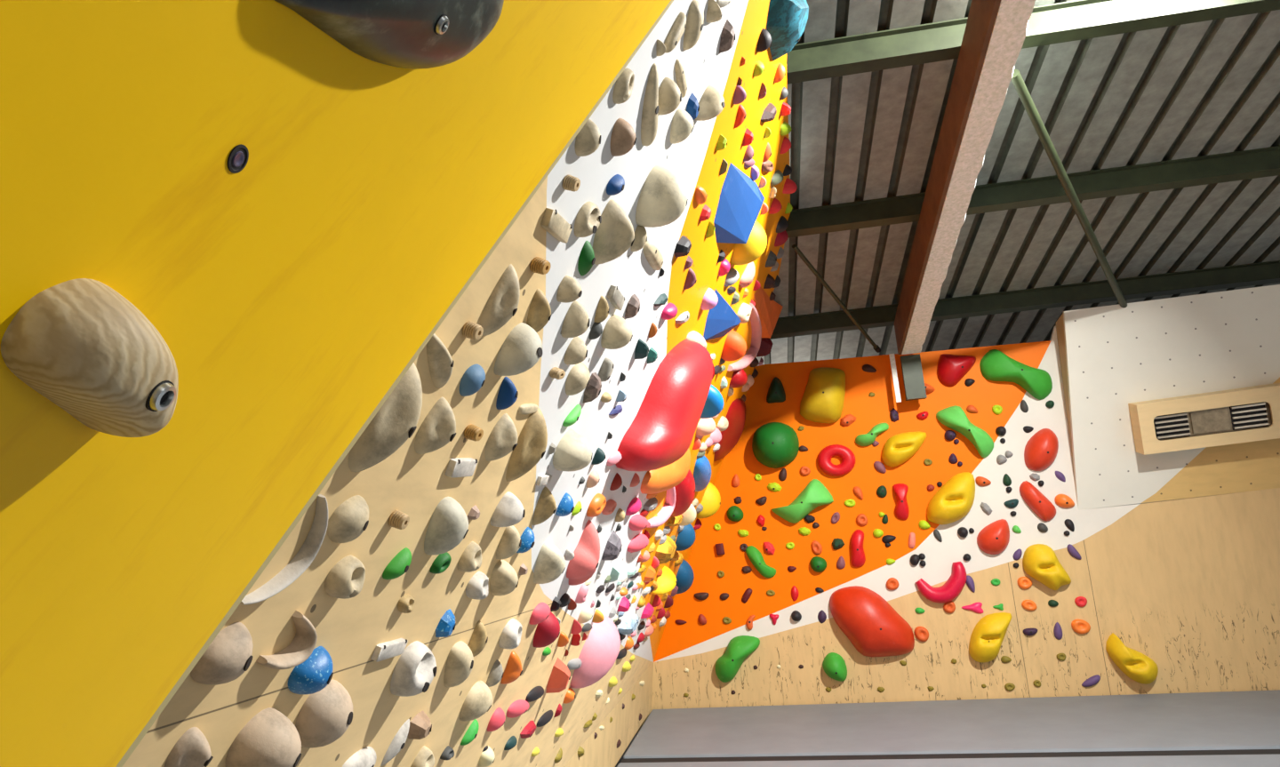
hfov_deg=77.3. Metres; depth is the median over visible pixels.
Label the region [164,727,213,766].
hold
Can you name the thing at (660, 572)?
foothold
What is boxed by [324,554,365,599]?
hold
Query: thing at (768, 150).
hold
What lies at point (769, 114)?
hold
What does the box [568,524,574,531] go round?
foothold
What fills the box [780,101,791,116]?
foothold
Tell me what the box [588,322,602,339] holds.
hold
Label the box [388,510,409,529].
hold
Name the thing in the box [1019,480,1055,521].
hold
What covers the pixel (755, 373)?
foothold
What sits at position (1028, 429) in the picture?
foothold
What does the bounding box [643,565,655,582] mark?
foothold
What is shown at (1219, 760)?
mat
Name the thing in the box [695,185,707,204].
hold
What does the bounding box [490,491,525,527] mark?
hold
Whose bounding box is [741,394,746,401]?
foothold
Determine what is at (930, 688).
foothold
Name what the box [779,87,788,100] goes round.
foothold
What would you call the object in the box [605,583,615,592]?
foothold
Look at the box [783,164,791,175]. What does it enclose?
foothold
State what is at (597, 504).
hold
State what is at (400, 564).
hold
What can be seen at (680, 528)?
foothold
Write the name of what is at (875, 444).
foothold
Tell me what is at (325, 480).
trim
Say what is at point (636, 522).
hold
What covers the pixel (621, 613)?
foothold
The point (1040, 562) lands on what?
hold
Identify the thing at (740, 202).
volume
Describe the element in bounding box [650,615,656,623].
foothold
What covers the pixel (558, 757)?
foothold
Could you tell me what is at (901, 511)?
hold
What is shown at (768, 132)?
foothold
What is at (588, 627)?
foothold
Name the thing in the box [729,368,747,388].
hold
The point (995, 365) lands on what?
hold
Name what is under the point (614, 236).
hold
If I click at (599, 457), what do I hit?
hold
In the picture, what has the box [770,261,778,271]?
foothold
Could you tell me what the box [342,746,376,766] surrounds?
hold
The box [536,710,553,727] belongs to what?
hold
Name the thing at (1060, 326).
trim
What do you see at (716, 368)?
foothold
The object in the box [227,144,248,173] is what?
bolt hole
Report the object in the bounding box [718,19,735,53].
hold
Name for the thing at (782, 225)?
foothold
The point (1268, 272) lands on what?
ceiling beam
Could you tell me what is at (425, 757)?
hold
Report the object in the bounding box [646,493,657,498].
foothold
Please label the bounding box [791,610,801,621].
foothold
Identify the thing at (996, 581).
foothold
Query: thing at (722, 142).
foothold
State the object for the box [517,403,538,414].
hold
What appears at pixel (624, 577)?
foothold
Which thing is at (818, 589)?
foothold
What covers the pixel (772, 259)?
hold
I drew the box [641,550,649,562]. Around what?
foothold
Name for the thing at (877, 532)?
foothold
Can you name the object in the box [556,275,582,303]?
hold
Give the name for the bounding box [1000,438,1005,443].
foothold
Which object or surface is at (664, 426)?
climbing hold
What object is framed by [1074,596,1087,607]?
foothold
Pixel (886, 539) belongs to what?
foothold
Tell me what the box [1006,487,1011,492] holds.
foothold
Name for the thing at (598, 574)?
foothold
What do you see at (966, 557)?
foothold
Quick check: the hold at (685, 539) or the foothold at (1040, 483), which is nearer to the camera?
the hold at (685, 539)
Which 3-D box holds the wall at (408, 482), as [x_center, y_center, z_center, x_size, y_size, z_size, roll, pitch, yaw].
[0.159,0.098,2.998,1.214,2.511,5.307,-6,-12,7]
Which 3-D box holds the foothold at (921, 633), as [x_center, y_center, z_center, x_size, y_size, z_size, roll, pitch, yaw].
[1.761,1.566,4.993,0.086,0.094,0.026,-7,-12,12]
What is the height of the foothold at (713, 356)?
0.057 m
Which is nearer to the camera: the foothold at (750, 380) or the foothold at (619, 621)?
the foothold at (619, 621)
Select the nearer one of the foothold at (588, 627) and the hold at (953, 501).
the foothold at (588, 627)
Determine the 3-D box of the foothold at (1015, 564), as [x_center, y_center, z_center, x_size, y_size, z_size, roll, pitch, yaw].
[2.311,1.117,4.914,0.035,0.032,0.021,-7,-12,14]
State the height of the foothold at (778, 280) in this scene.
0.079 m
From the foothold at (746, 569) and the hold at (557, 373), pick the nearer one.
the hold at (557, 373)
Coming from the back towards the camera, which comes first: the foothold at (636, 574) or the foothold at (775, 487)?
the foothold at (775, 487)
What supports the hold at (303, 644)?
attached to the wall at (408, 482)
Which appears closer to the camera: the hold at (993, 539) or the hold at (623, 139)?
the hold at (623, 139)
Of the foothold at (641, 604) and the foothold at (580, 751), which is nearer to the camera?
the foothold at (580, 751)
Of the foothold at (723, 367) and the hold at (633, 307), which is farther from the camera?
the foothold at (723, 367)
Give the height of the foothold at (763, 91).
0.026 m
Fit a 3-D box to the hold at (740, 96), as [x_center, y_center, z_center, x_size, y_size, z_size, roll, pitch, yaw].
[0.240,-0.700,1.935,0.033,0.037,0.051,-5,-12,3]
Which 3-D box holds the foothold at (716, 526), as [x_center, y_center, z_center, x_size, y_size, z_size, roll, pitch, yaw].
[0.521,0.970,5.405,0.048,0.048,0.015,-7,-12,14]
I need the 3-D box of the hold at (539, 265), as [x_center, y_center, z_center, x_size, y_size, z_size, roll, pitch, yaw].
[-0.133,-0.158,1.072,0.024,0.026,0.032,-8,-12,16]
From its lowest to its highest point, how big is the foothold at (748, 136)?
0.040 m
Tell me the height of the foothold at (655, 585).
0.050 m
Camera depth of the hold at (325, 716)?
0.87 m
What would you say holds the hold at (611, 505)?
attached to the wall at (408, 482)
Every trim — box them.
[115,0,673,766]
[619,749,1279,763]
[1056,312,1074,476]
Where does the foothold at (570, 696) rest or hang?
attached to the wall at (408, 482)
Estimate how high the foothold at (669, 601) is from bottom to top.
0.080 m
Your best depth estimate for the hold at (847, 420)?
5.27 m
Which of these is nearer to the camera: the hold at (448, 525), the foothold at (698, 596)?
the hold at (448, 525)
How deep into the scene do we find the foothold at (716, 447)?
4.49 m
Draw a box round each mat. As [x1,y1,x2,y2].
[616,754,1279,766]
[623,689,1279,758]
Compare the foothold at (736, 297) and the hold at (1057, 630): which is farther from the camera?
the hold at (1057, 630)
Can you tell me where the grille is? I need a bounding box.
[1159,401,1271,440]
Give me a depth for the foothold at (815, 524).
5.24 m
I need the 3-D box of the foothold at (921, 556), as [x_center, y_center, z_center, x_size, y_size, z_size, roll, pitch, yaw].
[1.781,1.093,5.054,0.043,0.038,0.026,-7,-12,13]
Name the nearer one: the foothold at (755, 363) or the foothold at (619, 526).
the foothold at (619, 526)
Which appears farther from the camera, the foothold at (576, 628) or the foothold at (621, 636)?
the foothold at (621, 636)
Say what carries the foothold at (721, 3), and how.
attached to the wall at (408, 482)
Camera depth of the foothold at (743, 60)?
1.87 m
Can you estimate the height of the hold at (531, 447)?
0.117 m
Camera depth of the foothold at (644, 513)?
2.70 m
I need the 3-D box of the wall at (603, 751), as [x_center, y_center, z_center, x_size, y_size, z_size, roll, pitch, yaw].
[-0.343,1.503,2.664,0.077,0.303,5.640,-6,-12,7]
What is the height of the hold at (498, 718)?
0.045 m
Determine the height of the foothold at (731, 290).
0.068 m
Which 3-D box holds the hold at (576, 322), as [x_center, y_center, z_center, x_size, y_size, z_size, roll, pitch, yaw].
[-0.103,-0.103,1.298,0.045,0.058,0.066,-7,-12,14]
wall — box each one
[0,0,671,766]
[122,0,790,766]
[563,663,653,766]
[636,325,1279,733]
[1062,284,1279,510]
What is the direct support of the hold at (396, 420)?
attached to the wall at (408, 482)
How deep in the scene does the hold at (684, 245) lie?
1.87 m
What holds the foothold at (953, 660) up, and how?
attached to the wall at (1191, 586)
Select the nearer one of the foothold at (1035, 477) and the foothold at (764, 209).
the foothold at (764, 209)
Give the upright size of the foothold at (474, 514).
0.021 m
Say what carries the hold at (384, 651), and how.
attached to the wall at (408, 482)
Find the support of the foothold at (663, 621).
attached to the wall at (408, 482)
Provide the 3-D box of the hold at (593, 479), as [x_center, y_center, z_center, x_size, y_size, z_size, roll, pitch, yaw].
[-0.106,0.214,1.803,0.031,0.041,0.039,-4,-12,-4]
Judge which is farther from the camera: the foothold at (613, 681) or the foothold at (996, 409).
the foothold at (996, 409)
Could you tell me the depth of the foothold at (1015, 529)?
4.94 m
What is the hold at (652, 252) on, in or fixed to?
attached to the wall at (408, 482)
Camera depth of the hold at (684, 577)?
4.92 m
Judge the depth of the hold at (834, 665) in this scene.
5.04 m
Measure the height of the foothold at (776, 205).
0.068 m
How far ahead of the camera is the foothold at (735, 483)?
5.41 m
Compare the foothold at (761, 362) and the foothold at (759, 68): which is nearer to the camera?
the foothold at (759, 68)
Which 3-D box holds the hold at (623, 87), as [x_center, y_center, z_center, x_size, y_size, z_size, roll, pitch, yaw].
[-0.025,-0.434,1.160,0.032,0.054,0.043,-8,-12,16]
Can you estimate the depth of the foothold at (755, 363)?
4.92 m
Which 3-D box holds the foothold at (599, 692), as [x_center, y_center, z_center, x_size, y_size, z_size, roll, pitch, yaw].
[-0.161,1.241,3.207,0.020,0.046,0.196,-5,-12,3]
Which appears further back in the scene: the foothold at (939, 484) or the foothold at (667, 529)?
the foothold at (939, 484)
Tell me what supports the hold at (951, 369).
attached to the wall at (1191, 586)
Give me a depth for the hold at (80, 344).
0.32 m
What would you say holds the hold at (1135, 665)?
attached to the wall at (1191, 586)
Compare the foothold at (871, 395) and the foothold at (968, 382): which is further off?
the foothold at (871, 395)
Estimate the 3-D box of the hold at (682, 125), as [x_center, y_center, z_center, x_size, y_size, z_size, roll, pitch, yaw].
[0.078,-0.492,1.514,0.048,0.065,0.069,-5,-12,4]
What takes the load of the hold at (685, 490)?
attached to the wall at (408, 482)
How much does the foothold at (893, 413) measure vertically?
0.093 m
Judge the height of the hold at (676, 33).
0.076 m
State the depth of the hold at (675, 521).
3.61 m
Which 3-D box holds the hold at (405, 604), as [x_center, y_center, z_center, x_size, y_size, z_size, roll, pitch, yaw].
[-0.301,0.282,1.025,0.018,0.024,0.031,-6,-12,7]
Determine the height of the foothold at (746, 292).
0.045 m
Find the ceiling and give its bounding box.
[756,0,1279,375]
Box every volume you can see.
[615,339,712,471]
[703,289,740,340]
[713,162,764,243]
[753,287,782,337]
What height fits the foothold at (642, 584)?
0.032 m
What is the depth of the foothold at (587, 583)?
2.17 m
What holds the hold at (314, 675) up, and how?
attached to the wall at (408, 482)
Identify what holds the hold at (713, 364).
attached to the wall at (408, 482)
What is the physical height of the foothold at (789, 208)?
0.050 m
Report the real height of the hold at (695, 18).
0.070 m
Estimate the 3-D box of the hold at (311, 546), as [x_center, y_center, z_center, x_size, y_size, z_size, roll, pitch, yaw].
[-0.328,0.150,0.731,0.033,0.095,0.083,-16,-16,43]
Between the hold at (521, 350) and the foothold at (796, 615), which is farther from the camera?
the foothold at (796, 615)
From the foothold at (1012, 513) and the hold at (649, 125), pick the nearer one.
the hold at (649, 125)
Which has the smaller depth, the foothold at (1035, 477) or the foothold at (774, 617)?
the foothold at (1035, 477)
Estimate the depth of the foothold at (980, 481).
5.02 m
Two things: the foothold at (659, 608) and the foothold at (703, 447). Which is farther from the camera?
the foothold at (659, 608)
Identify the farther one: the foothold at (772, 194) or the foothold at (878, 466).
the foothold at (878, 466)
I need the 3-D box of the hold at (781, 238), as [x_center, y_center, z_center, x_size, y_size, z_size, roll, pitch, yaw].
[0.711,-0.736,4.025,0.068,0.124,0.219,-9,-12,20]
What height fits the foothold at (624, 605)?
0.055 m
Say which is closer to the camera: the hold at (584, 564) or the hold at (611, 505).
the hold at (584, 564)
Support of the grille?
attached to the vent box
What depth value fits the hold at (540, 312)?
1.12 m
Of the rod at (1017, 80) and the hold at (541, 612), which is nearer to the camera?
the hold at (541, 612)
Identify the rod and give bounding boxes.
[792,244,880,352]
[1011,69,1127,307]
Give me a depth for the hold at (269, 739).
0.76 m
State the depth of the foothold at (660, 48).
1.26 m
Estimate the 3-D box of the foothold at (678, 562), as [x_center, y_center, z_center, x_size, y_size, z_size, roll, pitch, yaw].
[0.225,1.012,4.601,0.050,0.076,0.205,-6,-12,9]
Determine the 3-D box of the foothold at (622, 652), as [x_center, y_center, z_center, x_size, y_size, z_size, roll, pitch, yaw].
[-0.076,1.175,3.483,0.028,0.045,0.238,-6,-12,6]
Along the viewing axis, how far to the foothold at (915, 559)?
5.05 m
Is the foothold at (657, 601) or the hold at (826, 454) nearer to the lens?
the foothold at (657, 601)
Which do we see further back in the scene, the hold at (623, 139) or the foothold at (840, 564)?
the foothold at (840, 564)
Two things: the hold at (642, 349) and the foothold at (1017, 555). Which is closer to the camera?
the hold at (642, 349)
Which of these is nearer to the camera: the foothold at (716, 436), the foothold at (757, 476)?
the foothold at (716, 436)
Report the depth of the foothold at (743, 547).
5.34 m
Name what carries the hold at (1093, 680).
attached to the wall at (1191, 586)
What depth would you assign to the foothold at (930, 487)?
5.09 m
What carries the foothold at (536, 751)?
attached to the wall at (408, 482)
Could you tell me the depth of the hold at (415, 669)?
1.08 m
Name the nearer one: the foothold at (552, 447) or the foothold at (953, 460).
the foothold at (552, 447)
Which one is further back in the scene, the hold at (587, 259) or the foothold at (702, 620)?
the foothold at (702, 620)
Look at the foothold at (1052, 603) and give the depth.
4.83 m
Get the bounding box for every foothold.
[440,745,454,759]
[467,505,479,519]
[504,736,517,750]
[519,563,527,575]
[531,747,539,756]
[542,647,551,655]
[548,442,556,454]
[550,596,561,611]
[554,704,562,717]
[554,728,563,736]
[554,747,562,763]
[557,632,568,647]
[560,592,570,607]
[563,547,574,560]
[563,687,575,703]
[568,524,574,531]
[568,598,576,609]
[570,619,582,634]
[570,633,580,646]
[571,501,581,515]
[577,746,583,757]
[579,476,584,484]
[581,623,592,631]
[582,632,586,640]
[583,720,591,728]
[584,578,591,585]
[592,609,604,623]
[592,712,597,720]
[595,571,600,579]
[595,584,604,593]
[595,600,600,607]
[595,689,602,696]
[596,524,601,533]
[600,392,611,402]
[604,575,610,583]
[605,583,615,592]
[608,405,622,415]
[608,432,612,439]
[608,607,615,617]
[608,676,617,687]
[609,565,619,582]
[614,618,621,625]
[615,508,625,522]
[615,584,621,591]
[616,388,626,401]
[616,523,621,531]
[616,596,630,612]
[616,648,627,659]
[616,739,621,748]
[617,573,627,583]
[617,611,623,617]
[619,586,628,596]
[619,633,625,640]
[620,372,625,381]
[622,661,631,671]
[624,636,633,649]
[626,565,636,577]
[626,581,633,588]
[629,572,639,578]
[629,655,635,662]
[630,472,639,487]
[630,631,636,637]
[631,594,636,603]
[632,584,638,591]
[632,642,639,649]
[636,553,642,563]
[636,632,644,642]
[637,595,645,607]
[637,621,645,631]
[638,564,646,573]
[639,581,644,588]
[640,509,648,517]
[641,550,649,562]
[642,586,650,595]
[643,529,649,539]
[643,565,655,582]
[644,624,653,637]
[645,618,650,627]
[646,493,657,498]
[647,347,657,363]
[648,322,657,337]
[648,543,655,553]
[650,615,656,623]
[651,556,659,568]
[651,594,661,607]
[652,580,657,591]
[653,293,668,306]
[655,529,663,540]
[656,39,665,55]
[656,568,662,577]
[656,600,663,611]
[656,607,665,618]
[658,535,666,544]
[659,268,663,277]
[659,616,666,626]
[661,592,668,601]
[663,526,670,535]
[664,594,673,607]
[664,610,670,618]
[670,585,678,597]
[672,551,679,560]
[674,552,683,567]
[675,311,689,324]
[675,619,686,624]
[677,525,684,532]
[683,255,693,269]
[691,498,698,507]
[692,437,701,449]
[693,518,701,529]
[694,592,708,599]
[696,450,705,458]
[696,504,703,513]
[698,442,707,451]
[698,614,706,624]
[699,204,711,221]
[704,437,712,447]
[706,221,715,238]
[709,427,721,445]
[710,353,715,359]
[712,443,719,451]
[713,523,720,530]
[714,365,719,375]
[716,0,731,7]
[716,134,727,151]
[716,416,728,431]
[717,249,725,263]
[717,570,724,577]
[719,365,725,373]
[720,159,727,175]
[720,376,727,388]
[720,592,728,599]
[722,616,731,623]
[727,286,735,293]
[727,505,743,521]
[728,387,733,396]
[730,291,739,304]
[731,474,739,487]
[734,496,741,503]
[737,76,742,85]
[737,529,748,536]
[740,56,745,65]
[740,544,747,551]
[741,383,749,391]
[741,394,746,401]
[741,566,751,573]
[741,588,751,603]
[742,128,753,146]
[743,288,749,297]
[744,159,754,167]
[746,374,753,387]
[746,615,755,630]
[749,357,759,367]
[751,165,759,180]
[751,368,758,377]
[752,280,760,290]
[753,60,764,76]
[754,473,761,480]
[755,496,767,505]
[756,514,765,526]
[758,357,763,365]
[759,82,766,98]
[759,176,766,188]
[760,202,767,214]
[761,160,773,172]
[762,542,775,555]
[763,126,771,138]
[763,273,775,288]
[766,590,775,596]
[767,482,781,492]
[768,186,776,198]
[768,198,781,214]
[769,291,775,300]
[769,614,778,624]
[770,169,783,185]
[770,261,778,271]
[772,274,780,287]
[776,216,788,232]
[776,247,783,258]
[778,468,786,480]
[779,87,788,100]
[779,121,791,135]
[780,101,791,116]
[782,177,797,193]
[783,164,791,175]
[784,202,792,214]
[785,542,794,549]
[787,566,796,572]
[791,585,798,601]
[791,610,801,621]
[797,425,804,431]
[798,527,810,535]
[799,445,807,451]
[800,465,810,475]
[803,514,815,523]
[810,556,826,572]
[811,540,822,554]
[812,522,819,527]
[815,587,823,592]
[817,610,826,623]
[831,512,839,523]
[832,538,844,549]
[836,556,845,568]
[844,499,855,506]
[853,486,863,499]
[856,513,867,526]
[862,364,876,372]
[868,392,875,397]
[872,440,879,446]
[872,528,883,537]
[873,461,886,473]
[876,485,887,497]
[877,687,884,692]
[879,512,884,517]
[881,514,887,524]
[881,535,895,543]
[886,559,895,564]
[886,577,899,590]
[889,408,898,422]
[899,660,906,665]
[908,532,915,548]
[910,554,919,565]
[914,626,928,641]
[915,608,924,613]
[916,411,927,420]
[918,520,930,529]
[918,553,925,559]
[920,560,925,566]
[923,458,932,465]
[927,484,934,491]
[927,686,934,691]
[933,529,942,542]
[936,481,942,487]
[943,600,955,613]
[944,430,955,440]
[948,453,957,463]
[951,658,956,663]
[953,439,959,444]
[957,527,967,537]
[963,553,971,560]
[964,378,975,386]
[966,405,977,413]
[968,528,974,533]
[975,476,991,486]
[979,502,991,515]
[991,578,999,585]
[992,404,1002,414]
[992,603,1003,610]
[995,426,1006,435]
[996,455,1007,463]
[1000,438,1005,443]
[1000,656,1011,663]
[1002,473,1011,486]
[1003,498,1018,508]
[1004,683,1015,690]
[1005,450,1013,457]
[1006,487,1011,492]
[1010,511,1016,516]
[1012,525,1021,533]
[1012,548,1022,559]
[1013,562,1018,567]
[1016,576,1031,589]
[1020,400,1028,412]
[1021,600,1037,610]
[1022,627,1037,636]
[1023,425,1033,432]
[1029,472,1039,481]
[1033,680,1040,687]
[1037,522,1047,532]
[1038,480,1043,486]
[1045,400,1054,407]
[1048,600,1058,607]
[1055,471,1065,481]
[1056,653,1065,660]
[1064,519,1074,531]
[1064,530,1069,535]
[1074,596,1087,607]
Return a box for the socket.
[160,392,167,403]
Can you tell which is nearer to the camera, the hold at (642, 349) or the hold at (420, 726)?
the hold at (420, 726)
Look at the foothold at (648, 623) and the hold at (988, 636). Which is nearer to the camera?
the foothold at (648, 623)
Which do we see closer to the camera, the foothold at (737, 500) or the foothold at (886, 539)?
the foothold at (886, 539)
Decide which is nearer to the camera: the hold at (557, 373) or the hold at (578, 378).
the hold at (557, 373)
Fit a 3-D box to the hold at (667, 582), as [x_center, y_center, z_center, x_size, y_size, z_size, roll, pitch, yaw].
[0.122,0.966,3.935,0.095,0.133,0.162,-11,-13,29]
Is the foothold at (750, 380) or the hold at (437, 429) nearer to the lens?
the hold at (437, 429)
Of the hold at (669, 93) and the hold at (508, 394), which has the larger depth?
the hold at (669, 93)
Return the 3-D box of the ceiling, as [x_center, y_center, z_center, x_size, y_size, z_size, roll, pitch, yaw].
[2.345,-1.159,3.835,7.089,1.352,5.700,-6,-12,7]
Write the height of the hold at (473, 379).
0.041 m
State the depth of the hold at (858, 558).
5.13 m
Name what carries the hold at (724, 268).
attached to the wall at (408, 482)
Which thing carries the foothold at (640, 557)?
attached to the wall at (408, 482)
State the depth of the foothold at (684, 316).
2.20 m
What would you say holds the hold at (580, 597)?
attached to the wall at (408, 482)
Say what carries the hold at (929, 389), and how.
attached to the wall at (1191, 586)
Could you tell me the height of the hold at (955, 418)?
0.350 m
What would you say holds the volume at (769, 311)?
attached to the wall at (408, 482)
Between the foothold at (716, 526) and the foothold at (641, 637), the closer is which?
the foothold at (641, 637)
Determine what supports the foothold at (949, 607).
attached to the wall at (1191, 586)
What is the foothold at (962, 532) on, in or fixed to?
attached to the wall at (1191, 586)
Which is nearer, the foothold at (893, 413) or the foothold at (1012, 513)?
the foothold at (1012, 513)
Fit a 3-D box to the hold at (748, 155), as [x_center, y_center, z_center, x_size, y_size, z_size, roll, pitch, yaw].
[0.318,-0.674,2.346,0.033,0.046,0.044,-6,-12,9]
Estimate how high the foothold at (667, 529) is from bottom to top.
0.041 m
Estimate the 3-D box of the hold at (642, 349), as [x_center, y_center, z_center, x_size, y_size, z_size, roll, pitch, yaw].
[0.004,-0.079,1.828,0.033,0.042,0.049,-4,-12,-4]
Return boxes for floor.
[615,733,637,766]
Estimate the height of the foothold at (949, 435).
0.068 m
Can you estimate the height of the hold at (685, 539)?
0.162 m
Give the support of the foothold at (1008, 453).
attached to the wall at (1191, 586)
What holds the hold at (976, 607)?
attached to the wall at (1191, 586)
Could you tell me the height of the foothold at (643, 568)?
0.032 m
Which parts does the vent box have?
plate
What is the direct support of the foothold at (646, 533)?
attached to the wall at (408, 482)
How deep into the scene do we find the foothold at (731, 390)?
4.22 m
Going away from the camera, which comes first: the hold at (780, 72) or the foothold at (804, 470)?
the hold at (780, 72)
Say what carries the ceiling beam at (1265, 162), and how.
attached to the ceiling
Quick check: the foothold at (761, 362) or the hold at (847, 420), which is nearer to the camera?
the hold at (847, 420)
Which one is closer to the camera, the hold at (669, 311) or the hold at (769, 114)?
the hold at (669, 311)
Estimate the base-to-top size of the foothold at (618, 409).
0.034 m
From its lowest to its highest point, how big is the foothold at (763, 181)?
0.030 m
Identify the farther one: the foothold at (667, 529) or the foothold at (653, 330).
the foothold at (667, 529)
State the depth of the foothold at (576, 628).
2.19 m
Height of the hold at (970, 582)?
0.107 m
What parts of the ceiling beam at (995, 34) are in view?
pale plate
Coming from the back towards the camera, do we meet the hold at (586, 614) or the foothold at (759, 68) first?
the hold at (586, 614)
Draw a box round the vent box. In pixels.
[1128,383,1279,455]
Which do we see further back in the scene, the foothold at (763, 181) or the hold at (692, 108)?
the foothold at (763, 181)
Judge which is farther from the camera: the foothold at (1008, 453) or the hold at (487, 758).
the foothold at (1008, 453)
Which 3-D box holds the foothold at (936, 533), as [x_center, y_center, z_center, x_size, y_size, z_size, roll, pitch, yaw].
[1.879,0.961,5.051,0.045,0.082,0.019,-7,-12,11]
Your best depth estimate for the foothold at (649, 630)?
4.20 m
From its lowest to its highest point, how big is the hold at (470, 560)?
0.045 m
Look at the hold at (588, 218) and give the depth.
1.18 m
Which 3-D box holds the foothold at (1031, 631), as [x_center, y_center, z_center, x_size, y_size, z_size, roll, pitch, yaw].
[2.365,1.505,4.842,0.085,0.046,0.029,-7,-12,14]
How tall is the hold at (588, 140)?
0.048 m
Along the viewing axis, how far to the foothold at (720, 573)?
5.35 m
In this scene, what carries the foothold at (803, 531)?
attached to the wall at (1191, 586)
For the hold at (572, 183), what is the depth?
1.07 m
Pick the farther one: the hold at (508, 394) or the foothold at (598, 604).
the foothold at (598, 604)
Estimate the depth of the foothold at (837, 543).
5.18 m
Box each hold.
[0,278,178,437]
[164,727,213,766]
[190,622,253,684]
[225,707,301,766]
[240,494,327,605]
[256,610,317,669]
[274,0,503,69]
[288,646,333,695]
[295,680,352,748]
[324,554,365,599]
[327,495,369,543]
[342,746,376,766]
[348,362,422,471]
[370,638,407,662]
[380,719,409,766]
[382,547,411,579]
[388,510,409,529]
[390,640,437,696]
[397,593,414,613]
[408,710,431,739]
[410,745,434,766]
[414,396,456,454]
[424,496,468,555]
[426,333,454,388]
[429,552,451,574]
[435,608,455,637]
[443,640,473,687]
[444,457,477,477]
[457,541,482,572]
[459,364,485,396]
[459,680,492,721]
[460,719,479,745]
[462,321,483,340]
[464,424,483,441]
[465,571,488,599]
[468,620,487,656]
[478,745,495,766]
[479,264,519,336]
[484,413,517,461]
[486,659,503,687]
[487,707,505,731]
[489,560,518,595]
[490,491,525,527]
[494,322,542,375]
[496,376,518,409]
[496,525,521,559]
[498,618,521,649]
[500,650,522,684]
[505,408,547,481]
[506,699,528,718]
[516,527,534,552]
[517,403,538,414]
[520,720,535,738]
[525,686,543,702]
[526,288,551,332]
[529,602,550,624]
[530,256,550,274]
[532,486,556,525]
[532,611,559,647]
[533,541,565,583]
[536,473,551,486]
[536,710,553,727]
[540,208,572,243]
[546,657,570,693]
[549,367,565,379]
[552,428,592,471]
[555,492,574,516]
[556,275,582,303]
[560,300,589,337]
[562,174,580,191]
[562,404,581,426]
[563,336,587,364]
[564,362,590,395]
[566,520,599,585]
[567,657,581,670]
[570,615,620,688]
[573,201,601,237]
[574,119,601,156]
[575,584,588,603]
[577,240,595,276]
[577,603,592,623]
[582,372,601,403]
[586,469,599,487]
[586,493,606,517]
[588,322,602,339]
[592,199,634,264]
[592,448,605,464]
[594,296,609,322]
[598,357,613,381]
[600,313,632,349]
[601,499,616,514]
[601,530,622,560]
[606,174,624,195]
[606,450,622,465]
[607,285,624,310]
[609,472,622,490]
[610,118,636,156]
[612,67,634,103]
[617,611,639,634]
[624,294,639,319]
[625,496,641,515]
[627,533,648,552]
[628,514,648,530]
[630,224,647,251]
[634,338,648,359]
[635,163,687,227]
[640,63,658,146]
[640,448,690,494]
[640,602,654,618]
[642,497,657,511]
[643,240,663,270]
[647,487,675,527]
[652,566,676,594]
[655,535,676,564]
[657,77,681,115]
[661,302,677,319]
[664,11,686,53]
[667,514,682,526]
[670,108,694,143]
[670,469,695,517]
[674,59,687,97]
[674,235,691,256]
[675,523,695,551]
[675,560,694,593]
[679,504,696,526]
[682,0,703,49]
[683,267,696,289]
[685,330,706,347]
[686,92,699,119]
[693,456,711,491]
[695,84,724,120]
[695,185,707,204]
[696,417,715,436]
[696,482,720,518]
[699,384,723,418]
[701,288,718,310]
[706,0,722,23]
[712,364,714,379]
[713,398,746,461]
[715,543,724,555]
[715,635,759,682]
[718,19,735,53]
[718,258,730,276]
[720,329,746,360]
[724,267,739,286]
[727,303,761,370]
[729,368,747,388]
[730,220,767,264]
[733,84,746,104]
[734,104,746,127]
[736,302,751,323]
[739,261,755,287]
[743,144,753,161]
[745,545,775,578]
[752,422,799,468]
[756,28,772,52]
[756,337,772,357]
[760,103,776,122]
[762,142,771,161]
[765,250,776,267]
[766,0,808,61]
[766,376,785,403]
[771,479,833,523]
[773,63,785,83]
[774,230,788,246]
[779,136,791,153]
[800,367,845,423]
[817,444,855,476]
[822,652,847,681]
[829,585,914,657]
[840,414,855,427]
[849,529,865,567]
[855,423,888,446]
[881,432,926,467]
[892,483,909,519]
[915,561,966,603]
[924,383,934,394]
[926,472,975,524]
[936,353,975,386]
[936,405,993,457]
[961,602,983,613]
[965,575,975,592]
[968,612,1011,663]
[976,519,1009,554]
[979,349,1052,399]
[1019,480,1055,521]
[1022,544,1071,590]
[1024,428,1058,471]
[1053,622,1062,639]
[1054,494,1074,508]
[1066,544,1081,559]
[1071,619,1090,633]
[1081,674,1100,687]
[1105,632,1158,684]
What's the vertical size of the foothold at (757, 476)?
0.048 m
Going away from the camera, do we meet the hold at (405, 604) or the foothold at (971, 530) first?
the hold at (405, 604)
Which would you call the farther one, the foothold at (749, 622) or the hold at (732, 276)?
the foothold at (749, 622)
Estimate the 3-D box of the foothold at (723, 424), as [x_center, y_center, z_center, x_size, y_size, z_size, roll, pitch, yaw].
[0.445,0.217,4.317,0.063,0.089,0.223,-7,-12,11]
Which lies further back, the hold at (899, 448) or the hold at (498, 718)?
the hold at (899, 448)
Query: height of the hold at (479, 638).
0.063 m
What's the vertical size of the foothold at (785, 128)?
0.107 m
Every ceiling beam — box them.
[760,260,1279,340]
[785,145,1279,237]
[786,0,1279,84]
[888,0,1035,402]

